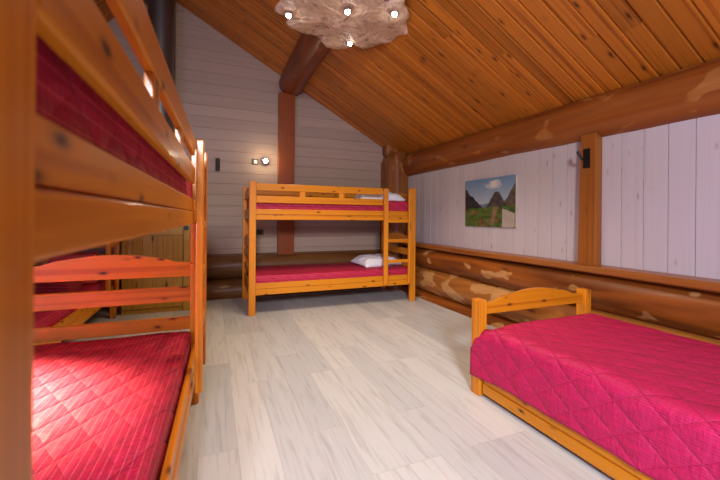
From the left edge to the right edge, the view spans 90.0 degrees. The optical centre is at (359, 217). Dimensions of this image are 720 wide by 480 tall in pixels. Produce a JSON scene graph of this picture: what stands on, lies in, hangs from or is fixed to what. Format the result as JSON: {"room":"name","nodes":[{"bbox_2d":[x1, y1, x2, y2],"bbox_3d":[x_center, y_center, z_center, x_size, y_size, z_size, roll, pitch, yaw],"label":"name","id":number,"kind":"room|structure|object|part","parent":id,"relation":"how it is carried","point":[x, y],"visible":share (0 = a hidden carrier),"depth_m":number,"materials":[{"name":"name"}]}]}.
{"room":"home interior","nodes":[
{"label":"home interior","id":0,"kind":"room"},
{"bbox_2d":[94,0,113,22],"bbox_3d":[-2.421,-1.771,0.794,2.398,2.790,8.318,0,0,-22],"label":"ceiling","id":1,"kind":"structure","parent":0,"point":[102,5],"depth_m":4.46,"materials":[{"name":"brown wood"}]},
{"bbox_2d":[78,1,383,254],"bbox_3d":[-2.148,-1.260,5.184,6.090,3.747,0.030,0,0,-22],"label":"wall","id":2,"kind":"structure","parent":0,"point":[228,97],"depth_m":5.36,"materials":[{"name":"white wood"}]},
{"bbox_2d":[34,251,380,283],"bbox_3d":[-2.120,0.719,5.207,6.150,0.362,0.365,0,0,-22],"label":"log","id":3,"kind":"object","parent":2,"relation":"attached to","point":[218,267],"depth_m":5.37,"materials":[{"name":"brown wood"}]},
{"bbox_2d":[215,158,219,170],"bbox_3d":[-2.055,-0.761,5.196,0.062,0.190,0.019,0,0,-22],"label":"key rack","id":4,"kind":"object","parent":2,"relation":"attached to","point":[217,160],"visible":1,"depth_m":5.19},
{"bbox_2d":[252,159,257,164],"bbox_3d":[-1.567,-0.832,5.397,0.085,0.090,0.019,0,0,-22],"label":"light switch","id":5,"kind":"object","parent":2,"relation":"attached to","point":[254,161],"visible":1,"depth_m":5.39,"materials":[{"name":"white plastic"}]},
{"bbox_2d":[256,229,263,234],"bbox_3d":[-1.517,0.223,5.421,0.130,0.085,0.019,0,0,-22],"label":"wall socket","id":6,"kind":"object","parent":2,"relation":"attached to","point":[258,231],"visible":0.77,"depth_m":5.42,"materials":[{"name":"brown plastic"}]},
{"bbox_2d":[277,92,294,254],"bbox_3d":[-1.140,-0.664,5.541,0.245,2.470,0.120,0,0,-22],"label":"trim","id":7,"kind":"structure","parent":2,"relation":"attached to","point":[286,102],"depth_m":5.48,"materials":[{"name":"brown wood"}]},
{"bbox_2d":[207,249,380,255],"bbox_3d":[-2.149,0.548,5.151,6.050,0.030,0.080,0,0,-22],"label":"trim","id":8,"kind":"structure","parent":2,"relation":"attached to","point":[343,251],"depth_m":5.67,"materials":[{"name":"brown wood"}]},
{"bbox_2d":[279,33,330,95],"bbox_3d":[0.433,-2.051,1.929,0.382,0.386,8.050,0,0,-22],"label":"beam","id":9,"kind":"structure","parent":2,"relation":"attached to","point":[309,51],"depth_m":4.52,"materials":[{"name":"brown wood"}]},
{"bbox_2d":[382,145,398,156],"bbox_3d":[0.619,-1.145,6.144,0.400,0.259,0.262,0,0,-22],"label":"trim","id":10,"kind":"structure","parent":2,"relation":"attached to","point":[387,150],"depth_m":6.01,"materials":[{"name":"brown wood"}]},
{"bbox_2d":[404,265,719,344],"bbox_3d":[2.140,0.932,2.667,0.364,0.360,8.100,0,0,-22],"label":"trim","id":11,"kind":"structure","parent":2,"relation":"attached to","point":[452,287],"depth_m":3.98,"materials":[{"name":"brown wood"}]},
{"bbox_2d":[60,287,614,479],"bbox_3d":[-0.572,1.216,1.499,6.400,0.080,8.200,0,0,-22],"label":"floor","id":12,"kind":"structure","parent":0,"point":[368,383],"depth_m":2.29,"materials":[{"name":"beige wood"}]},
{"bbox_2d":[34,241,118,344],"bbox_3d":[-2.831,0.358,2.973,1.010,1.600,2.270,0,0,-22],"label":"bunk bed","id":13,"kind":"object","parent":12,"relation":"on","point":[79,316],"visible":0.05,"depth_m":3.73,"materials":[{"name":"brown wood"}]},
{"bbox_2d":[34,280,104,327],"bbox_3d":[-2.853,0.777,2.965,0.878,0.180,2.166,0,0,-22],"label":"mattress","id":14,"kind":"object","parent":13,"relation":"on","point":[41,318],"visible":0.07,"depth_m":2.69,"materials":[{"name":"red fabric"}]},
{"bbox_2d":[34,281,82,293],"bbox_3d":[-2.829,0.614,3.293,0.407,0.140,0.388,0,0,-22],"label":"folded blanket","id":15,"kind":"object","parent":14,"relation":"on","point":[71,286],"visible":0.45,"depth_m":3.16,"materials":[{"name":"red fabric"}]},
{"bbox_2d":[48,251,97,284],"bbox_3d":[-2.974,0.524,3.752,0.407,0.317,0.330,0,0,-34],"label":"folded blanket","id":16,"kind":"object","parent":14,"relation":"on","point":[76,254],"visible":0.31,"depth_m":3.66,"materials":[{"name":"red fabric"}]},
{"bbox_3d":[-2.425,0.851,3.141,0.031,0.140,2.110,0,0,-22],"label":"rail","id":17,"kind":"part","parent":13,"relation":"part of","materials":[{"name":"brown wood"}]},
{"bbox_3d":[-2.843,0.358,4.152,0.055,1.600,0.080,0,0,-22],"label":"post","id":18,"kind":"part","parent":13,"relation":"part of","materials":[{"name":"brown wood"}]},
{"bbox_3d":[-2.769,0.241,4.106,0.036,1.315,0.050,0,0,-22],"label":"ladder rail","id":19,"kind":"part","parent":13,"relation":"part of","materials":[{"name":"brown wood"}]},
{"bbox_2d":[0,0,206,479],"bbox_3d":[-1.070,0.372,1.113,1.010,1.600,2.270,0,0,-21],"label":"bunk bed","id":20,"kind":"object","parent":12,"relation":"on","point":[61,193],"visible":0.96,"depth_m":0.43,"materials":[{"name":"brown wood"}]},
{"bbox_3d":[-0.274,0.378,0.243,0.055,1.600,0.080,0,0,-21],"label":"post","id":21,"kind":"part","parent":20,"relation":"part of","materials":[{"name":"brown wood"}]},
{"bbox_2d":[32,331,190,479],"bbox_3d":[-1.092,0.791,1.105,0.878,0.180,2.166,0,0,-21],"label":"mattress","id":22,"kind":"object","parent":20,"relation":"on","point":[104,409],"visible":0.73,"depth_m":1.37,"materials":[{"name":"red fabric"}]},
{"bbox_2d":[35,34,191,197],"bbox_3d":[-1.085,-0.143,1.105,0.878,0.209,2.166,0,0,-21],"label":"mattress","id":23,"kind":"object","parent":20,"relation":"on","point":[63,97],"visible":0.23,"depth_m":0.53,"materials":[{"name":"red fabric"}]},
{"bbox_3d":[-0.653,-0.030,1.269,0.031,0.130,2.110,0,0,-21],"label":"rail","id":24,"kind":"part","parent":20,"relation":"part of","materials":[{"name":"brown wood"}]},
{"bbox_3d":[-0.660,0.865,1.269,0.031,0.140,2.110,0,0,-21],"label":"rail","id":25,"kind":"part","parent":20,"relation":"part of","materials":[{"name":"brown wood"}]},
{"bbox_3d":[-1.048,0.372,2.292,0.055,1.600,0.080,0,0,-21],"label":"post","id":26,"kind":"part","parent":20,"relation":"part of","materials":[{"name":"brown wood"}]},
{"bbox_3d":[-0.976,0.255,2.244,0.036,1.315,0.050,0,0,-21],"label":"ladder rail","id":27,"kind":"part","parent":20,"relation":"part of","materials":[{"name":"brown wood"}]},
{"bbox_2d":[121,224,190,314],"bbox_3d":[-2.492,0.565,4.432,0.740,1.190,0.210,0,0,-22],"label":"base cabinet","id":28,"kind":"object","parent":12,"relation":"on","point":[173,244],"visible":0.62,"depth_m":4.39,"materials":[{"name":"wood"}]},
{"bbox_3d":[-2.507,0.158,4.366,0.655,0.115,0.021,0,0,-22],"label":"rail","id":29,"kind":"part","parent":28,"relation":"part of","materials":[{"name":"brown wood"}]},
{"bbox_2d":[147,0,174,132],"bbox_3d":[-2.618,-0.967,4.716,0.318,4.253,0.318,0,0,-22],"label":"pipe","id":30,"kind":"object","parent":12,"relation":"on","point":[160,12],"visible":0.19,"depth_m":4.61,"materials":[{"name":"metal"}]},
{"bbox_2d":[102,278,380,307],"bbox_3d":[-2.122,1.063,5.207,6.150,0.365,0.362,0,0,-22],"label":"trim","id":31,"kind":"structure","parent":12,"relation":"on","point":[225,288],"depth_m":5.14,"materials":[{"name":"brown wood"}]},
{"bbox_2d":[242,181,415,315],"bbox_3d":[-0.436,0.377,5.104,2.270,1.600,1.010,0,0,-22],"label":"bunk bed","id":32,"kind":"object","parent":12,"relation":"on","point":[280,193],"visible":0.88,"depth_m":4.72,"materials":[{"name":"brown wood"}]},
{"bbox_3d":[-1.631,0.367,5.129,0.080,1.600,0.055,0,0,-22],"label":"post","id":33,"kind":"part","parent":32,"relation":"part of","materials":[{"name":"brown wood"}]},
{"bbox_3d":[-1.283,0.370,4.283,0.080,1.600,0.055,0,0,-22],"label":"post","id":34,"kind":"part","parent":32,"relation":"part of","materials":[{"name":"brown wood"}]},
{"bbox_2d":[246,262,407,282],"bbox_3d":[-0.447,0.796,5.122,2.166,0.180,0.878,0,0,-22],"label":"mattress","id":35,"kind":"object","parent":32,"relation":"on","point":[283,273],"visible":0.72,"depth_m":4.82,"materials":[{"name":"red fabric"}]},
{"bbox_2d":[351,253,401,267],"bbox_3d":[0.248,0.638,5.433,0.660,0.156,0.479,0,0,-30],"label":"pillow","id":36,"kind":"object","parent":35,"relation":"on","point":[368,260],"visible":0.85,"depth_m":5.27,"materials":[{"name":"white fabric"}]},
{"bbox_2d":[247,200,407,214],"bbox_3d":[-0.440,-0.138,5.122,2.166,0.209,0.878,0,0,-22],"label":"mattress","id":37,"kind":"object","parent":32,"relation":"on","point":[393,205],"visible":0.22,"depth_m":4.70,"materials":[{"name":"red fabric"}]},
{"bbox_2d":[353,191,404,200],"bbox_3d":[0.260,-0.310,5.317,0.700,0.150,0.500,0,0,-18],"label":"pillow","id":38,"kind":"object","parent":37,"relation":"on","point":[392,196],"visible":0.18,"depth_m":5.14,"materials":[{"name":"white fabric"}]},
{"bbox_3d":[-0.265,-0.027,4.694,2.110,0.130,0.031,0,0,-22],"label":"rail","id":39,"kind":"part","parent":32,"relation":"part of","materials":[{"name":"brown wood"}]},
{"bbox_3d":[-0.272,0.868,4.694,2.110,0.140,0.031,0,0,-22],"label":"rail","id":40,"kind":"part","parent":32,"relation":"part of","materials":[{"name":"brown wood"}]},
{"bbox_3d":[0.395,0.383,5.962,0.080,1.600,0.055,0,0,-22],"label":"post","id":41,"kind":"part","parent":32,"relation":"part of","materials":[{"name":"brown wood"}]},
{"bbox_3d":[0.698,0.268,5.043,0.050,1.315,0.036,0,0,-22],"label":"ladder rail","id":42,"kind":"part","parent":32,"relation":"part of","materials":[{"name":"brown wood"}]},
{"bbox_3d":[0.743,0.386,5.115,0.080,1.600,0.055,0,0,-22],"label":"post","id":43,"kind":"part","parent":32,"relation":"part of","materials":[{"name":"brown wood"}]},
{"bbox_2d":[400,284,516,327],"bbox_3d":[2.139,1.265,2.668,0.366,0.369,8.100,0,0,-22],"label":"trim","id":44,"kind":"structure","parent":12,"relation":"on","point":[493,320],"depth_m":4.60,"materials":[{"name":"brown wood"}]},
{"bbox_2d":[471,287,653,479],"bbox_3d":[1.661,0.856,1.691,1.090,0.675,2.100,0,0,-22],"label":"bed","id":45,"kind":"object","parent":12,"relation":"on","point":[610,464],"visible":0.14,"depth_m":2.23,"materials":[{"name":"brown wood"}]},
{"bbox_3d":[0.802,0.869,2.430,0.065,0.635,0.080,0,0,-22],"label":"post","id":46,"kind":"part","parent":45,"relation":"part of","materials":[{"name":"brown wood"}]},
{"bbox_3d":[1.278,0.588,2.627,0.960,0.145,0.026,0,0,-22],"label":"headboard","id":47,"kind":"part","parent":45,"relation":"part of","materials":[{"name":"brown wood"}]},
{"bbox_3d":[1.182,1.049,1.495,0.022,0.090,1.900,0,0,-22],"label":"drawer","id":48,"kind":"part","parent":45,"relation":"part of","materials":[{"name":"brown wood"}]},
{"bbox_3d":[1.750,0.876,2.820,0.065,0.635,0.080,0,0,-22],"label":"post","id":49,"kind":"part","parent":45,"relation":"part of","materials":[{"name":"brown wood"}]},
{"bbox_2d":[470,313,719,479],"bbox_3d":[1.618,0.894,1.714,1.051,0.363,2.026,0,0,-22],"label":"bedspread","id":50,"kind":"object","parent":45,"relation":"on","point":[649,397],"visible":1,"depth_m":1.72,"materials":[{"name":"pink fabric"}]},
{"bbox_2d":[175,0,719,154],"bbox_3d":[0.527,-2.030,2.005,3.968,2.225,8.318,0,0,-22],"label":"ceiling","id":51,"kind":"structure","parent":0,"point":[461,68],"depth_m":3.31,"materials":[{"name":"brown wood"}]},
{"bbox_2d":[274,0,408,49],"bbox_3d":[-0.144,-1.806,3.201,1.125,0.160,1.296,0,0,20],"label":"ceiling lamp","id":52,"kind":"object","parent":51,"relation":"attached to","point":[339,24],"visible":0.98,"depth_m":3.21,"materials":[{"name":"brown wood"}]},
{"bbox_2d":[408,114,719,278],"bbox_3d":[2.266,-0.227,2.422,0.030,1.450,8.532,0,0,-22],"label":"wall","id":53,"kind":"structure","parent":0,"point":[661,184],"depth_m":2.87,"materials":[{"name":"white wood"}]},
{"bbox_2d":[380,151,407,289],"bbox_3d":[0.589,0.055,6.087,0.360,2.260,0.470,0,0,-22],"label":"trim","id":54,"kind":"structure","parent":53,"relation":"attached to","point":[394,178],"depth_m":5.88,"materials":[{"name":"brown wood"}]},
{"bbox_2d":[465,174,516,227],"bbox_3d":[1.506,-0.173,4.200,0.022,0.566,0.815,0,0,-22],"label":"picture","id":55,"kind":"object","parent":53,"relation":"attached to","point":[490,202],"visible":1,"depth_m":4.13,"materials":[{"name":"fabric"}]},
{"bbox_2d":[400,242,719,292],"bbox_3d":[2.087,0.426,2.590,0.204,0.068,8.000,0,0,-22],"label":"trim","id":56,"kind":"structure","parent":53,"relation":"attached to","point":[693,282],"depth_m":2.87,"materials":[{"name":"brown wood"}]},
{"bbox_2d":[400,245,719,339],"bbox_3d":[2.142,0.614,2.667,0.345,0.346,8.100,0,0,-22],"label":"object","id":57,"kind":"structure","parent":53,"relation":"attached to","point":[695,311],"depth_m":2.80,"materials":[{"name":"brown wood"}]},
{"bbox_2d":[402,58,719,176],"bbox_3d":[2.209,-0.848,2.689,0.395,0.392,8.100,0,0,-22],"label":"log beam","id":58,"kind":"structure","parent":53,"relation":"attached to","point":[693,92],"depth_m":2.95,"materials":[{"name":"brown wood"}]},
{"bbox_2d":[576,148,589,168],"bbox_3d":[1.878,-0.498,3.045,0.105,0.165,0.052,0,0,10],"label":"coat hook","id":59,"kind":"object","parent":53,"relation":"attached to","point":[586,152],"visible":1,"depth_m":3.03,"materials":[{"name":"metal"}]},
{"bbox_3d":[1.913,-0.497,3.039,0.006,0.165,0.060,0,0,-22],"label":"plate","id":60,"kind":"part","parent":59,"relation":"part of","materials":[{"name":"metal"}]},
{"bbox_2d":[578,132,601,264],"bbox_3d":[1.957,-0.150,3.061,0.095,1.110,0.155,0,0,-22],"label":"trim","id":61,"kind":"structure","parent":53,"relation":"attached to","point":[590,197],"depth_m":3.00,"materials":[{"name":"brown wood"}]}
]}

